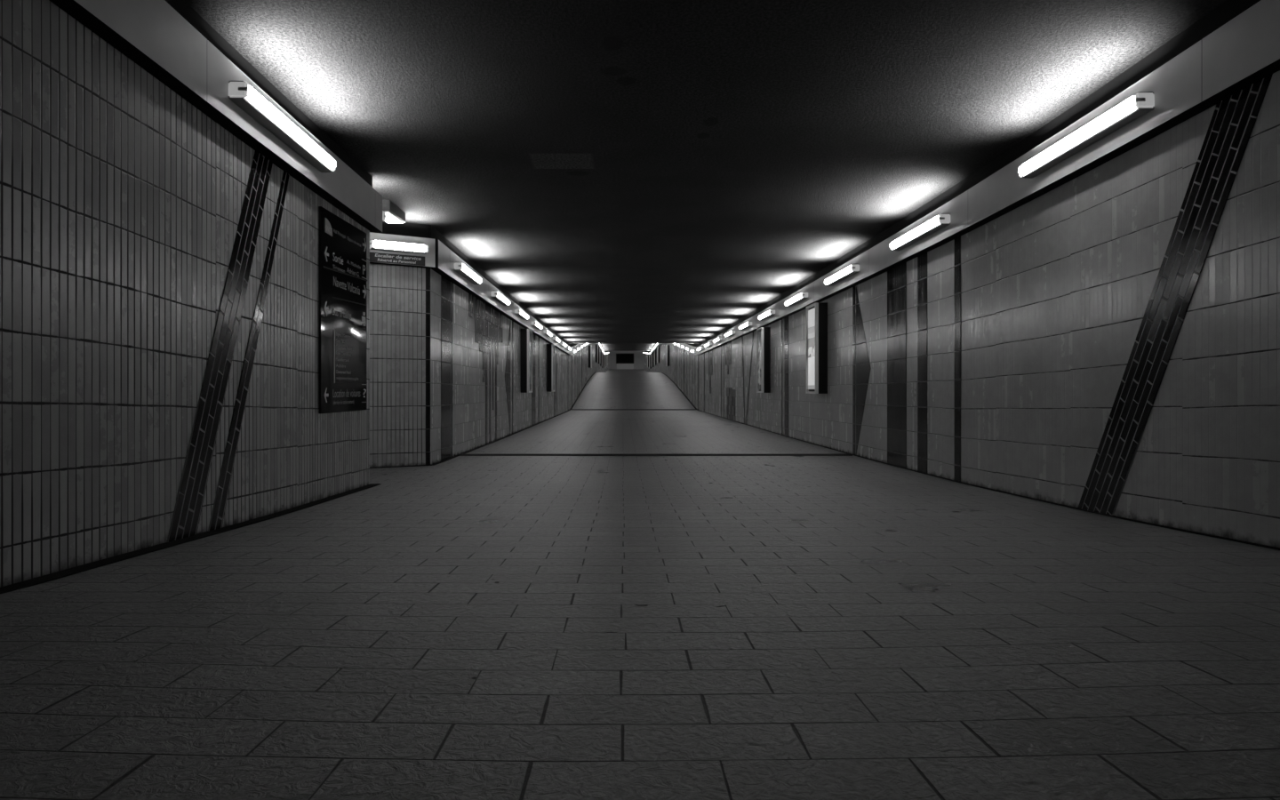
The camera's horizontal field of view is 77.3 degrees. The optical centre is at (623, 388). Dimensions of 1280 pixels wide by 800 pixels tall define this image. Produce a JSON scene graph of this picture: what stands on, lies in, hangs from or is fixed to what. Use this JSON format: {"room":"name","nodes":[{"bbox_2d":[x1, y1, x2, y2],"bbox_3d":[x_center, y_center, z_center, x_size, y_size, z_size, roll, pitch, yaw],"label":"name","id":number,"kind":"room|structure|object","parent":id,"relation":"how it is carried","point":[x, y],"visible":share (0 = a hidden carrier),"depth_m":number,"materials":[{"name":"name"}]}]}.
{"room":"pedestrian underpass","nodes":[
{"label":"pedestrian underpass","id":0,"kind":"room"},
{"bbox_2d":[0,0,369,587],"bbox_3d":[-2.390,-0.768,-2.370,0.180,3.386,19.260,0,0,0],"label":"wall","id":1,"kind":"structure","parent":0,"point":[122,200],"depth_m":3.69,"materials":[{"name":"tile"}]},
{"bbox_2d":[0,483,380,593],"bbox_3d":[-2.260,0.620,-2.345,0.090,0.553,19.310,0,0,0],"label":"baseboard","id":2,"kind":"structure","parent":1,"relation":"attached to","point":[72,571],"depth_m":3.83,"materials":[{"name":"black"}]},
{"bbox_2d":[49,0,382,231],"bbox_3d":[-2.260,-1.857,-2.345,0.120,0.857,19.310,0,0,0],"label":"beam","id":3,"kind":"structure","parent":1,"relation":"attached to","point":[151,34],"depth_m":4.21,"materials":[{"name":"metal"}]},
{"bbox_2d":[167,150,272,542],"bbox_3d":[-2.299,-0.347,4.635,0.010,2.278,1.210,0,0,0],"label":"trim","id":4,"kind":"structure","parent":1,"relation":"attached to","point":[187,513],"depth_m":4.54,"materials":[{"name":"tile"}]},
{"bbox_2d":[208,170,289,531],"bbox_3d":[-2.299,-0.335,4.968,0.010,2.276,1.075,0,0,0],"label":"trim","id":5,"kind":"structure","parent":1,"relation":"attached to","point":[216,522],"depth_m":4.86,"materials":[{"name":"tile"}]},
{"bbox_2d":[164,0,372,186],"bbox_3d":[-2.293,-2.092,-2.350,0.010,0.747,19.300,0,0,0],"label":"trim","id":6,"kind":"structure","parent":1,"relation":"attached to","point":[183,8],"depth_m":5.05,"materials":[{"name":"black"}]},
{"bbox_2d":[228,80,336,172],"bbox_3d":[-2.139,-1.643,5.140,0.122,0.106,1.396,0,-2,0],"label":"wall light","id":7,"kind":"object","parent":1,"relation":"attached to","point":[242,94],"visible":1,"depth_m":4.91,"materials":[{"name":"white"}]},
{"bbox_2d":[318,206,367,413],"bbox_3d":[-2.286,-0.593,6.574,0.026,1.565,1.078,0,0,0],"label":"board","id":8,"kind":"object","parent":1,"relation":"attached to","point":[342,280],"visible":1,"depth_m":6.44,"materials":[{"name":"black"}]},
{"bbox_2d":[369,263,425,467],"bbox_3d":[-3.196,-0.486,8.915,2.128,2.870,0.169,0,0,-30],"label":"wall","id":9,"kind":"structure","parent":0,"point":[397,293],"depth_m":9.17,"materials":[{"name":"tile"}]},
{"bbox_2d":[369,252,424,265],"bbox_3d":[-2.559,-1.466,9.063,0.640,0.108,0.014,0,0,-30],"label":"sign","id":10,"kind":"object","parent":9,"relation":"attached to","point":[374,257],"visible":1,"depth_m":9.05,"materials":[{"name":"black plastic"}]},
{"bbox_2d":[369,239,429,254],"bbox_3d":[-2.523,-1.599,9.021,0.656,0.106,0.122,0,0,-30],"label":"wall light","id":11,"kind":"object","parent":9,"relation":"attached to","point":[374,244],"visible":0.94,"depth_m":8.98,"materials":[{"name":"grey"}]},
{"bbox_2d":[373,240,426,251],"bbox_3d":[-2.502,-1.599,8.985,0.596,0.080,0.040,0,0,-30],"label":"diffuser","id":12,"kind":"object","parent":11,"relation":"attached to","point":[378,244],"depth_m":8.97,"materials":[{"name":"white"}]},
{"bbox_2d":[370,221,430,238],"bbox_3d":[-3.141,-1.811,8.842,2.051,0.229,0.010,0,0,-30],"label":"trim","id":13,"kind":"structure","parent":9,"relation":"attached to","point":[407,228],"depth_m":9.22,"materials":[{"name":"black"}]},
{"bbox_2d":[369,464,431,468],"bbox_3d":[-3.106,0.901,8.829,2.000,0.035,0.070,0,0,-30],"label":"baseboard","id":14,"kind":"structure","parent":9,"relation":"attached to","point":[417,465],"depth_m":9.16,"materials":[{"name":"black"}]},
{"bbox_2d":[369,232,435,268],"bbox_3d":[-3.112,-1.576,8.818,2.082,0.340,0.117,0,0,-30],"label":"trim","id":15,"kind":"structure","parent":9,"relation":"attached to","point":[430,256],"depth_m":9.15,"materials":[{"name":"paint"}]},
{"bbox_2d":[425,267,430,464],"bbox_3d":[-2.279,-0.254,9.343,0.055,2.305,0.004,0,0,-30],"label":"trim","id":16,"kind":"structure","parent":9,"relation":"attached to","point":[428,270],"depth_m":9.34,"materials":[{"name":"tile"}]},
{"bbox_2d":[430,268,607,464],"bbox_3d":[-2.347,-2.428,65.680,0.180,6.815,112.640,0,0,0],"label":"wall","id":17,"kind":"structure","parent":0,"point":[468,388],"depth_m":12.82,"materials":[{"name":"tile"}]},
{"bbox_2d":[435,238,438,267],"bbox_3d":[-2.164,-1.571,9.289,0.028,0.330,0.034,0,0,0],"label":"trim","id":18,"kind":"structure","parent":17,"relation":"attached to","point":[436,239],"depth_m":9.27,"materials":[{"name":"black"}]},
{"bbox_2d":[440,275,450,460],"bbox_3d":[-2.256,-0.247,10.190,0.010,2.308,0.540,0,0,0],"label":"trim","id":19,"kind":"structure","parent":17,"relation":"attached to","point":[445,284],"depth_m":10.16,"materials":[{"name":"tile"}]},
{"bbox_2d":[451,281,452,456],"bbox_3d":[-2.256,-0.245,10.545,0.010,2.305,0.050,0,0,0],"label":"trim","id":20,"kind":"structure","parent":17,"relation":"attached to","point":[452,282],"depth_m":10.53,"materials":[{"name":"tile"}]},
{"bbox_2d":[454,262,481,284],"bbox_3d":[-2.096,-1.558,10.880,0.122,0.106,1.396,0,0,0],"label":"wall light","id":21,"kind":"object","parent":17,"relation":"attached to","point":[460,268],"visible":1,"depth_m":10.62,"materials":[{"name":"white"}]},
{"bbox_2d":[461,263,481,283],"bbox_3d":[-2.055,-1.558,10.880,0.040,0.080,1.336,0,0,0],"label":"diffuser","id":22,"kind":"object","parent":21,"relation":"attached to","point":[466,271],"depth_m":10.80,"materials":[{"name":"white"}]},
{"bbox_2d":[468,293,472,318],"bbox_3d":[-2.256,-1.223,11.845,0.010,0.336,0.310,0,0,0],"label":"trim","id":23,"kind":"structure","parent":17,"relation":"attached to","point":[470,297],"depth_m":11.81,"materials":[{"name":"grey tile"}]},
{"bbox_2d":[472,296,475,312],"bbox_3d":[-2.256,-1.272,12.100,0.010,0.236,0.200,0,0,0],"label":"trim","id":24,"kind":"structure","parent":17,"relation":"attached to","point":[474,298],"depth_m":12.10,"materials":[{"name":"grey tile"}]},
{"bbox_2d":[474,297,479,343],"bbox_3d":[-2.256,-1.046,12.375,0.010,0.687,0.350,0,0,0],"label":"trim","id":25,"kind":"structure","parent":17,"relation":"attached to","point":[477,301],"depth_m":12.39,"materials":[{"name":"grey tile"}]},
{"bbox_2d":[479,300,482,351],"bbox_3d":[-2.256,-0.984,12.700,0.010,0.806,0.300,0,0,0],"label":"trim","id":26,"kind":"structure","parent":17,"relation":"attached to","point":[481,302],"depth_m":12.70,"materials":[{"name":"grey tile"}]},
{"bbox_2d":[482,302,485,382],"bbox_3d":[-2.256,-0.743,12.975,0.010,1.286,0.250,0,0,0],"label":"trim","id":27,"kind":"structure","parent":17,"relation":"attached to","point":[484,304],"depth_m":12.95,"materials":[{"name":"grey tile"}]},
{"bbox_2d":[485,304,487,444],"bbox_3d":[-2.256,-0.232,13.190,0.010,2.306,0.180,0,0,0],"label":"trim","id":28,"kind":"structure","parent":17,"relation":"attached to","point":[485,304],"depth_m":13.11,"materials":[{"name":"tile"}]},
{"bbox_2d":[487,304,489,351],"bbox_3d":[-2.256,-1.006,13.390,0.010,0.756,0.220,0,0,0],"label":"trim","id":29,"kind":"structure","parent":17,"relation":"attached to","point":[488,307],"depth_m":13.37,"materials":[{"name":"grey tile"}]},
{"bbox_2d":[489,306,490,442],"bbox_3d":[-2.256,-0.230,13.560,0.010,2.306,0.120,0,0,0],"label":"trim","id":30,"kind":"structure","parent":17,"relation":"attached to","point":[490,307],"depth_m":13.55,"materials":[{"name":"tile"}]},
{"bbox_2d":[490,307,492,340],"bbox_3d":[-2.256,-1.104,13.720,0.010,0.556,0.200,0,0,0],"label":"trim","id":31,"kind":"structure","parent":17,"relation":"attached to","point":[491,308],"depth_m":13.69,"materials":[{"name":"grey tile"}]},
{"bbox_2d":[492,308,493,409],"bbox_3d":[-2.256,-0.503,13.870,0.010,1.755,0.100,0,0,0],"label":"trim","id":32,"kind":"structure","parent":17,"relation":"attached to","point":[492,308],"depth_m":13.83,"materials":[{"name":"tile"}]},
{"bbox_2d":[493,309,495,341],"bbox_3d":[-2.256,-1.103,14.010,0.010,0.556,0.180,0,0,0],"label":"trim","id":33,"kind":"structure","parent":17,"relation":"attached to","point":[493,309],"depth_m":13.97,"materials":[{"name":"grey tile"}]},
{"bbox_2d":[495,310,496,440],"bbox_3d":[-2.256,-0.228,14.190,0.010,2.306,0.180,0,0,0],"label":"trim","id":34,"kind":"structure","parent":17,"relation":"attached to","point":[495,310],"depth_m":14.12,"materials":[{"name":"tile"}]},
{"bbox_2d":[496,311,498,365],"bbox_3d":[-2.256,-0.902,14.390,0.010,0.955,0.220,0,0,0],"label":"trim","id":35,"kind":"structure","parent":17,"relation":"attached to","point":[497,311],"depth_m":14.37,"materials":[{"name":"grey tile"}]},
{"bbox_2d":[498,312,502,342],"bbox_3d":[-2.256,-1.117,14.725,0.010,0.526,0.450,0,0,0],"label":"trim","id":36,"kind":"structure","parent":17,"relation":"attached to","point":[500,314],"depth_m":14.64,"materials":[{"name":"grey tile"}]},
{"bbox_2d":[490,290,510,305],"bbox_3d":[-2.096,-1.544,13.750,0.122,0.106,1.396,0,0,0],"label":"wall light","id":37,"kind":"object","parent":17,"relation":"attached to","point":[494,294],"visible":1,"depth_m":13.42,"materials":[{"name":"white"}]},
{"bbox_2d":[496,292,510,304],"bbox_3d":[-2.055,-1.544,13.750,0.040,0.080,1.336,0,0,0],"label":"diffuser","id":38,"kind":"object","parent":37,"relation":"attached to","point":[501,299],"depth_m":13.69,"materials":[{"name":"white"}]},
{"bbox_2d":[504,324,510,430],"bbox_3d":[-2.256,-0.225,15.620,0.010,2.305,0.760,0,0,0],"label":"trim","id":39,"kind":"structure","parent":17,"relation":"attached to","point":[508,362],"depth_m":15.77,"materials":[{"name":"tile"}]},
{"bbox_2d":[512,320,512,433],"bbox_3d":[-2.256,-0.225,16.340,0.010,2.305,0.120,0,0,0],"label":"trim","id":40,"kind":"structure","parent":17,"relation":"attached to","point":[512,321],"depth_m":16.28,"materials":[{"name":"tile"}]},
{"bbox_2d":[431,372,595,465],"bbox_3d":[-2.235,-0.197,37.670,0.055,2.295,56.660,0,0,0],"label":"baseboard","id":41,"kind":"structure","parent":17,"relation":"attached to","point":[455,456],"depth_m":14.65,"materials":[{"name":"black"}]},
{"bbox_2d":[428,240,608,355],"bbox_3d":[-2.217,-3.518,65.651,0.120,4.285,112.698,0,0,0],"label":"trim","id":42,"kind":"structure","parent":17,"relation":"attached to","point":[447,258],"depth_m":12.57,"materials":[{"name":"paint"}]},
{"bbox_2d":[430,224,607,351],"bbox_3d":[-2.250,-3.752,65.675,0.010,4.175,112.650,0,0,0],"label":"trim","id":43,"kind":"structure","parent":17,"relation":"attached to","point":[435,234],"depth_m":12.79,"materials":[{"name":"black"}]},
{"bbox_2d":[514,308,528,319],"bbox_3d":[-2.096,-1.539,16.620,0.122,0.106,1.396,0,0,0],"label":"wall light","id":44,"kind":"object","parent":17,"relation":"attached to","point":[517,311],"visible":1,"depth_m":16.28,"materials":[{"name":"white"}]},
{"bbox_2d":[520,309,528,319],"bbox_3d":[-2.055,-1.539,16.620,0.040,0.080,1.336,0,0,0],"label":"diffuser","id":45,"kind":"object","parent":44,"relation":"attached to","point":[523,315],"depth_m":16.59,"materials":[{"name":"white"}]},
{"bbox_2d":[520,328,532,392],"bbox_3d":[-2.162,-0.611,17.920,0.194,1.410,0.640,0,0,0],"label":"poster board","id":46,"kind":"object","parent":17,"relation":"attached to","point":[526,334],"visible":1,"depth_m":17.60,"materials":[{"name":"black"}]},
{"bbox_2d":[529,333,531,389],"bbox_3d":[-2.096,-0.611,17.920,0.023,1.270,0.500,0,0,0],"label":"poster","id":47,"kind":"object","parent":46,"relation":"attached to","point":[530,333],"depth_m":18.04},
{"bbox_2d":[531,333,535,425],"bbox_3d":[-2.256,-0.223,20.150,0.010,2.305,0.800,0,0,0],"label":"trim","id":48,"kind":"structure","parent":17,"relation":"attached to","point":[533,335],"depth_m":20.16,"materials":[{"name":"tile"}]},
{"bbox_2d":[531,320,542,329],"bbox_3d":[-2.096,-1.537,19.490,0.122,0.106,1.396,0,0,0],"label":"wall light","id":49,"kind":"object","parent":17,"relation":"attached to","point":[534,324],"visible":1,"depth_m":19.17,"materials":[{"name":"white"}]},
{"bbox_2d":[538,336,539,423],"bbox_3d":[-2.256,-0.223,21.400,0.010,2.305,0.200,0,0,0],"label":"trim","id":50,"kind":"structure","parent":17,"relation":"attached to","point":[539,337],"depth_m":21.44,"materials":[{"name":"tile"}]},
{"bbox_2d":[543,329,551,336],"bbox_3d":[-2.096,-1.537,22.360,0.122,0.106,1.396,0,0,0],"label":"wall light","id":51,"kind":"object","parent":17,"relation":"attached to","point":[547,332],"visible":1,"depth_m":21.91,"materials":[{"name":"white"}]},
{"bbox_2d":[546,344,554,391],"bbox_3d":[-2.162,-0.610,23.970,0.194,1.410,0.640,0,0,0],"label":"poster board","id":52,"kind":"object","parent":17,"relation":"attached to","point":[550,348],"visible":1,"depth_m":23.65,"materials":[{"name":"black"}]},
{"bbox_2d":[553,346,555,416],"bbox_3d":[-2.256,-0.223,26.400,0.010,2.305,0.400,0,0,0],"label":"trim","id":53,"kind":"structure","parent":17,"relation":"attached to","point":[555,347],"depth_m":26.48,"materials":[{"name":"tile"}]},
{"bbox_2d":[555,348,557,415],"bbox_3d":[-2.256,-0.223,26.950,0.010,2.305,0.500,0,0,0],"label":"trim","id":54,"kind":"structure","parent":17,"relation":"attached to","point":[556,348],"depth_m":27.19,"materials":[{"name":"tile"}]},
{"bbox_2d":[568,354,568,410],"bbox_3d":[-2.256,-0.223,32.800,0.010,2.305,0.400,0,0,0],"label":"trim","id":55,"kind":"structure","parent":17,"relation":"attached to","point":[568,355],"depth_m":32.95,"materials":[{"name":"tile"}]},
{"bbox_2d":[571,355,572,407],"bbox_3d":[-2.256,-0.323,35.200,0.010,2.338,0.400,0,0,0],"label":"trim","id":56,"kind":"structure","parent":17,"relation":"attached to","point":[572,356],"depth_m":35.23,"materials":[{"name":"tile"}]},
{"bbox_2d":[576,352,577,398],"bbox_3d":[-2.256,-0.668,39.328,0.010,2.326,0.250,0,0,0],"label":"trim","id":57,"kind":"structure","parent":17,"relation":"attached to","point":[577,352],"depth_m":39.33,"materials":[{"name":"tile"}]},
{"bbox_2d":[588,345,591,367],"bbox_3d":[-2.162,-2.069,52.320,0.194,1.410,0.640,0,0,0],"label":"poster board","id":58,"kind":"object","parent":17,"relation":"attached to","point":[589,347],"visible":0.98,"depth_m":51.99,"materials":[{"name":"black"}]},
{"bbox_2d":[595,344,598,362],"bbox_3d":[-2.162,-2.845,65.820,0.194,1.410,0.640,0,0,0],"label":"poster board","id":59,"kind":"object","parent":17,"relation":"attached to","point":[596,346],"visible":0.99,"depth_m":65.50,"materials":[{"name":"black"}]},
{"bbox_2d":[608,351,644,368],"bbox_3d":[0.450,-4.300,119.100,5.900,3.500,0.200,0,0,0],"label":"wall","id":60,"kind":"structure","parent":0,"point":[638,356],"depth_m":118.99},
{"bbox_2d":[616,352,633,363],"bbox_3d":[0.284,-4.466,118.930,2.723,1.533,0.140,0,0,0],"label":"window","id":61,"kind":"structure","parent":60,"relation":"in","point":[620,357],"depth_m":118.90,"materials":[{"name":"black glass"}]},
{"bbox_2d":[616,363,633,368],"bbox_3d":[0.330,-3.268,118.938,2.510,0.836,0.115,0,0,0],"label":"panel","id":62,"kind":"object","parent":60,"relation":"attached to","point":[619,365],"visible":1,"depth_m":118.87,"materials":[{"name":"white"}]},
{"bbox_2d":[0,368,1279,799],"bbox_3d":[-0.400,-1.025,56.002,7.600,4.150,136.009,0,0,0],"label":"floor","id":63,"kind":"structure","parent":0,"point":[460,628],"depth_m":2.20,"materials":[{"name":"tile"}]},
{"bbox_2d":[570,408,696,409],"bbox_3d":[0.452,0.911,34.050,5.377,0.050,0.300,0,0,0],"label":"trim","id":64,"kind":"structure","parent":63,"relation":"on","point":[571,409],"depth_m":33.95,"materials":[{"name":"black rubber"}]},
{"bbox_2d":[459,453,852,455],"bbox_3d":[0.447,0.910,10.875,5.307,0.038,0.150,0,0,0],"label":"trim","id":65,"kind":"structure","parent":63,"relation":"on","point":[461,454],"depth_m":10.80,"materials":[{"name":"black rubber"}]},
{"bbox_2d":[184,0,1226,351],"bbox_3d":[-0.400,-3.967,56.000,7.600,4.175,136.000,0,0,0],"label":"ceiling","id":66,"kind":"structure","parent":0,"point":[637,175],"depth_m":5.71,"materials":[{"name":"paint"}]},
{"bbox_2d":[382,199,405,223],"bbox_3d":[-2.470,-1.857,8.420,0.200,0.125,0.600,0,0,0],"label":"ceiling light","id":67,"kind":"object","parent":66,"relation":"attached to","point":[394,214],"visible":0.68,"depth_m":8.35,"materials":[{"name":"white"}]},
{"bbox_2d":[644,70,1279,547],"bbox_3d":[3.250,-2.428,55.000,0.180,6.815,134.000,0,0,0],"label":"wall","id":68,"kind":"structure","parent":0,"point":[1057,288],"depth_m":5.45,"materials":[{"name":"tile"}]},
{"bbox_2d":[656,346,659,362],"bbox_3d":[3.065,-2.922,69.320,0.194,1.410,0.640,0,0,0],"label":"poster board","id":69,"kind":"object","parent":68,"relation":"attached to","point":[658,348],"visible":0.98,"depth_m":69.00,"materials":[{"name":"black"}]},
{"bbox_2d":[665,344,669,366],"bbox_3d":[3.065,-2.242,54.820,0.194,1.410,0.640,0,0,0],"label":"poster board","id":70,"kind":"object","parent":68,"relation":"attached to","point":[667,346],"visible":1,"depth_m":54.50,"materials":[{"name":"black"}]},
{"bbox_2d":[686,351,687,397],"bbox_3d":[3.159,-0.696,39.658,0.010,2.338,0.400,0,0,0],"label":"trim","id":71,"kind":"structure","parent":68,"relation":"attached to","point":[686,351],"depth_m":39.70,"materials":[{"name":"tile"}]},
{"bbox_2d":[691,353,692,403],"bbox_3d":[3.159,-0.430,36.484,0.010,2.338,0.400,0,0,0],"label":"trim","id":72,"kind":"structure","parent":68,"relation":"attached to","point":[692,354],"depth_m":36.63,"materials":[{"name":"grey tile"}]},
{"bbox_2d":[697,355,698,410],"bbox_3d":[3.159,-0.226,33.600,0.010,2.311,0.400,0,0,0],"label":"trim","id":73,"kind":"structure","parent":68,"relation":"attached to","point":[698,356],"depth_m":33.59,"materials":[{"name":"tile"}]},
{"bbox_2d":[704,352,704,412],"bbox_3d":[3.159,-0.223,31.100,0.010,2.305,0.400,0,0,0],"label":"trim","id":74,"kind":"structure","parent":68,"relation":"attached to","point":[704,353],"depth_m":31.02,"materials":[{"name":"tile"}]},
{"bbox_2d":[708,349,712,375],"bbox_3d":[3.159,-0.922,28.900,0.010,0.905,1.400,0,0,0],"label":"trim","id":75,"kind":"structure","parent":68,"relation":"attached to","point":[710,352],"depth_m":28.82,"materials":[{"name":"grey tile"}]},
{"bbox_2d":[720,345,721,416],"bbox_3d":[3.159,-0.223,25.725,0.010,2.305,0.250,0,0,0],"label":"trim","id":76,"kind":"structure","parent":68,"relation":"attached to","point":[721,346],"depth_m":25.69,"materials":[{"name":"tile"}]},
{"bbox_2d":[723,344,724,417],"bbox_3d":[3.159,-0.223,25.125,0.010,2.305,0.150,0,0,0],"label":"trim","id":77,"kind":"structure","parent":68,"relation":"attached to","point":[724,345],"depth_m":25.05,"materials":[{"name":"tile"}]},
{"bbox_2d":[724,341,731,365],"bbox_3d":[3.159,-1.048,24.050,0.010,0.655,1.500,0,0,0],"label":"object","id":78,"kind":"structure","parent":68,"relation":"attached to","point":[728,346],"depth_m":23.96,"materials":[{"name":"grey tile"}]},
{"bbox_2d":[726,387,732,420],"bbox_3d":[3.159,0.455,23.760,0.010,0.950,1.280,0,0,0],"label":"trim","id":79,"kind":"structure","parent":68,"relation":"attached to","point":[729,390],"depth_m":23.75,"materials":[{"name":"grey tile"}]},
{"bbox_2d":[724,329,735,336],"bbox_3d":[2.999,-1.537,22.510,0.122,0.106,1.396,0,0,0],"label":"wall light","id":80,"kind":"object","parent":68,"relation":"attached to","point":[732,332],"visible":1,"depth_m":22.13,"materials":[{"name":"white"}]},
{"bbox_2d":[732,389,735,421],"bbox_3d":[3.159,0.480,22.800,0.010,0.900,0.600,0,0,0],"label":"trim","id":81,"kind":"structure","parent":68,"relation":"attached to","point":[733,390],"depth_m":22.80,"materials":[{"name":"grey tile"}]},
{"bbox_2d":[741,336,744,423],"bbox_3d":[3.159,-0.223,21.000,0.010,2.305,0.600,0,0,0],"label":"trim","id":82,"kind":"structure","parent":68,"relation":"attached to","point":[742,336],"depth_m":20.95,"materials":[{"name":"metal"}]},
{"bbox_2d":[738,321,751,329],"bbox_3d":[2.999,-1.537,19.640,0.122,0.106,1.396,0,0,0],"label":"wall light","id":83,"kind":"object","parent":68,"relation":"attached to","point":[748,324],"visible":1,"depth_m":19.37,"materials":[{"name":"white"}]},
{"bbox_2d":[738,322,747,329],"bbox_3d":[2.958,-1.537,19.640,0.040,0.080,1.336,0,0,0],"label":"diffuser","id":84,"kind":"object","parent":83,"relation":"attached to","point":[744,326],"depth_m":19.66,"materials":[{"name":"white"}]},
{"bbox_2d":[745,331,753,424],"bbox_3d":[3.159,-0.223,19.960,0.010,2.305,1.320,0,0,0],"label":"trim","id":85,"kind":"structure","parent":68,"relation":"attached to","point":[753,332],"depth_m":19.92,"materials":[{"name":"tile"}]},
{"bbox_2d":[756,327,770,392],"bbox_3d":[3.065,-0.611,17.480,0.194,1.410,0.640,0,0,0],"label":"poster board","id":86,"kind":"object","parent":68,"relation":"attached to","point":[763,333],"visible":1,"depth_m":17.16,"materials":[{"name":"black"}]},
{"bbox_2d":[758,331,760,389],"bbox_3d":[2.999,-0.611,17.480,0.023,1.270,0.500,0,0,0],"label":"poster","id":87,"kind":"object","parent":86,"relation":"attached to","point":[759,332],"depth_m":17.52,"materials":[{"name":"paper"}]},
{"bbox_2d":[758,309,775,319],"bbox_3d":[2.999,-1.538,16.770,0.122,0.106,1.396,0,0,0],"label":"wall light","id":88,"kind":"object","parent":68,"relation":"attached to","point":[772,312],"visible":1,"depth_m":16.48,"materials":[{"name":"white"}]},
{"bbox_2d":[758,310,770,319],"bbox_3d":[2.958,-1.538,16.770,0.040,0.080,1.336,0,0,0],"label":"diffuser","id":89,"kind":"object","parent":88,"relation":"attached to","point":[766,315],"depth_m":16.72,"materials":[{"name":"white"}]},
{"bbox_2d":[781,319,782,434],"bbox_3d":[3.159,-0.225,15.895,0.010,2.305,0.070,0,0,0],"label":"trim","id":90,"kind":"structure","parent":68,"relation":"attached to","point":[781,319],"depth_m":15.90,"materials":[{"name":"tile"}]},
{"bbox_2d":[784,316,788,436],"bbox_3d":[3.159,-0.226,15.460,0.010,2.306,0.380,0,0,0],"label":"trim","id":91,"kind":"structure","parent":68,"relation":"attached to","point":[786,319],"depth_m":15.47,"materials":[{"name":"metal"}]},
{"bbox_2d":[784,291,807,306],"bbox_3d":[2.999,-1.543,13.900,0.122,0.106,1.396,0,0,0],"label":"wall light","id":92,"kind":"object","parent":68,"relation":"attached to","point":[801,297],"visible":1,"depth_m":13.66,"materials":[{"name":"white"}]},
{"bbox_2d":[784,293,802,305],"bbox_3d":[2.958,-1.543,13.900,0.040,0.080,1.336,0,0,0],"label":"diffuser","id":93,"kind":"object","parent":92,"relation":"attached to","point":[798,298],"depth_m":13.81,"materials":[{"name":"white"}]},
{"bbox_2d":[806,302,827,393],"bbox_3d":[3.065,-0.623,12.680,0.194,1.410,0.640,0,0,0],"label":"poster board","id":94,"kind":"object","parent":68,"relation":"attached to","point":[817,312],"visible":1,"depth_m":12.36,"materials":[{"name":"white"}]},
{"bbox_2d":[808,307,815,389],"bbox_3d":[2.999,-0.623,12.680,0.023,1.270,0.500,0,0,0],"label":"poster","id":95,"kind":"object","parent":94,"relation":"attached to","point":[811,310],"depth_m":12.71,"materials":[{"name":"paper"}]},
{"bbox_2d":[824,264,859,286],"bbox_3d":[2.999,-1.557,11.030,0.122,0.106,1.396,0,0,0],"label":"wall light","id":96,"kind":"object","parent":68,"relation":"attached to","point":[853,268],"visible":1,"depth_m":10.81,"materials":[{"name":"white"}]},
{"bbox_2d":[824,264,851,284],"bbox_3d":[2.958,-1.557,11.030,0.040,0.080,1.336,0,0,0],"label":"diffuser","id":97,"kind":"object","parent":96,"relation":"attached to","point":[846,272],"depth_m":10.95,"materials":[{"name":"white"}]},
{"bbox_2d":[852,286,855,455],"bbox_3d":[3.159,-0.243,10.935,0.010,2.306,0.110,0,0,0],"label":"trim","id":98,"kind":"structure","parent":68,"relation":"attached to","point":[853,287],"depth_m":10.94,"materials":[{"name":"metal"}]},
{"bbox_2d":[856,286,871,455],"bbox_3d":[3.159,-0.243,10.525,0.010,2.305,0.630,0,0,0],"label":"trim","id":99,"kind":"structure","parent":68,"relation":"attached to","point":[863,368],"depth_m":10.65,"materials":[{"name":"tile"}]},
{"bbox_2d":[887,262,906,468],"bbox_3d":[3.159,-0.255,9.240,0.010,2.311,0.640,0,0,0],"label":"trim","id":100,"kind":"structure","parent":68,"relation":"attached to","point":[897,276],"depth_m":9.23,"materials":[{"name":"tile"}]},
{"bbox_2d":[889,213,950,250],"bbox_3d":[2.999,-1.579,8.160,0.122,0.106,1.396,0,-1,0],"label":"wall light","id":101,"kind":"object","parent":68,"relation":"attached to","point":[941,220],"visible":1,"depth_m":7.95,"materials":[{"name":"white"}]},
{"bbox_2d":[917,252,927,473],"bbox_3d":[3.159,-0.262,8.440,0.010,2.307,0.260,0,0,0],"label":"trim","id":102,"kind":"structure","parent":68,"relation":"attached to","point":[922,260],"depth_m":8.44,"materials":[{"name":"tile"}]},
{"bbox_2d":[645,0,1260,351],"bbox_3d":[3.153,-3.752,55.000,0.010,4.175,134.000,0,0,0],"label":"trim","id":103,"kind":"structure","parent":68,"relation":"attached to","point":[1228,10],"depth_m":5.76,"materials":[{"name":"black"}]},
{"bbox_2d":[954,235,960,481],"bbox_3d":[3.159,-0.272,7.550,0.010,2.307,0.140,0,0,0],"label":"trim","id":104,"kind":"structure","parent":68,"relation":"attached to","point":[957,241],"depth_m":7.54,"materials":[{"name":"tile"}]},
{"bbox_2d":[643,0,1279,355],"bbox_3d":[3.120,-3.518,55.000,0.120,4.285,134.000,0,0,0],"label":"beam","id":105,"kind":"structure","parent":68,"relation":"attached to","point":[1244,51],"depth_m":5.03,"materials":[{"name":"metal"}]},
{"bbox_2d":[661,372,1279,550],"bbox_3d":[3.138,-0.198,27.000,0.055,2.295,78.000,0,0,0],"label":"baseboard","id":106,"kind":"structure","parent":68,"relation":"attached to","point":[1070,507],"depth_m":5.66,"materials":[{"name":"black"}]},
{"bbox_2d":[1016,91,1154,178],"bbox_3d":[2.999,-1.639,5.290,0.122,0.106,1.396,0,-2,0],"label":"wall light","id":107,"kind":"object","parent":68,"relation":"attached to","point":[1133,108],"visible":1,"depth_m":5.08,"materials":[{"name":"white"}]},
{"bbox_2d":[1078,73,1272,515],"bbox_3d":[3.159,-0.347,4.723,0.010,2.365,1.665,0,0,0],"label":"decorative wall stripe","id":108,"kind":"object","parent":68,"relation":"attached to","point":[1230,128],"depth_m":4.60,"materials":[{"name":"tile"}]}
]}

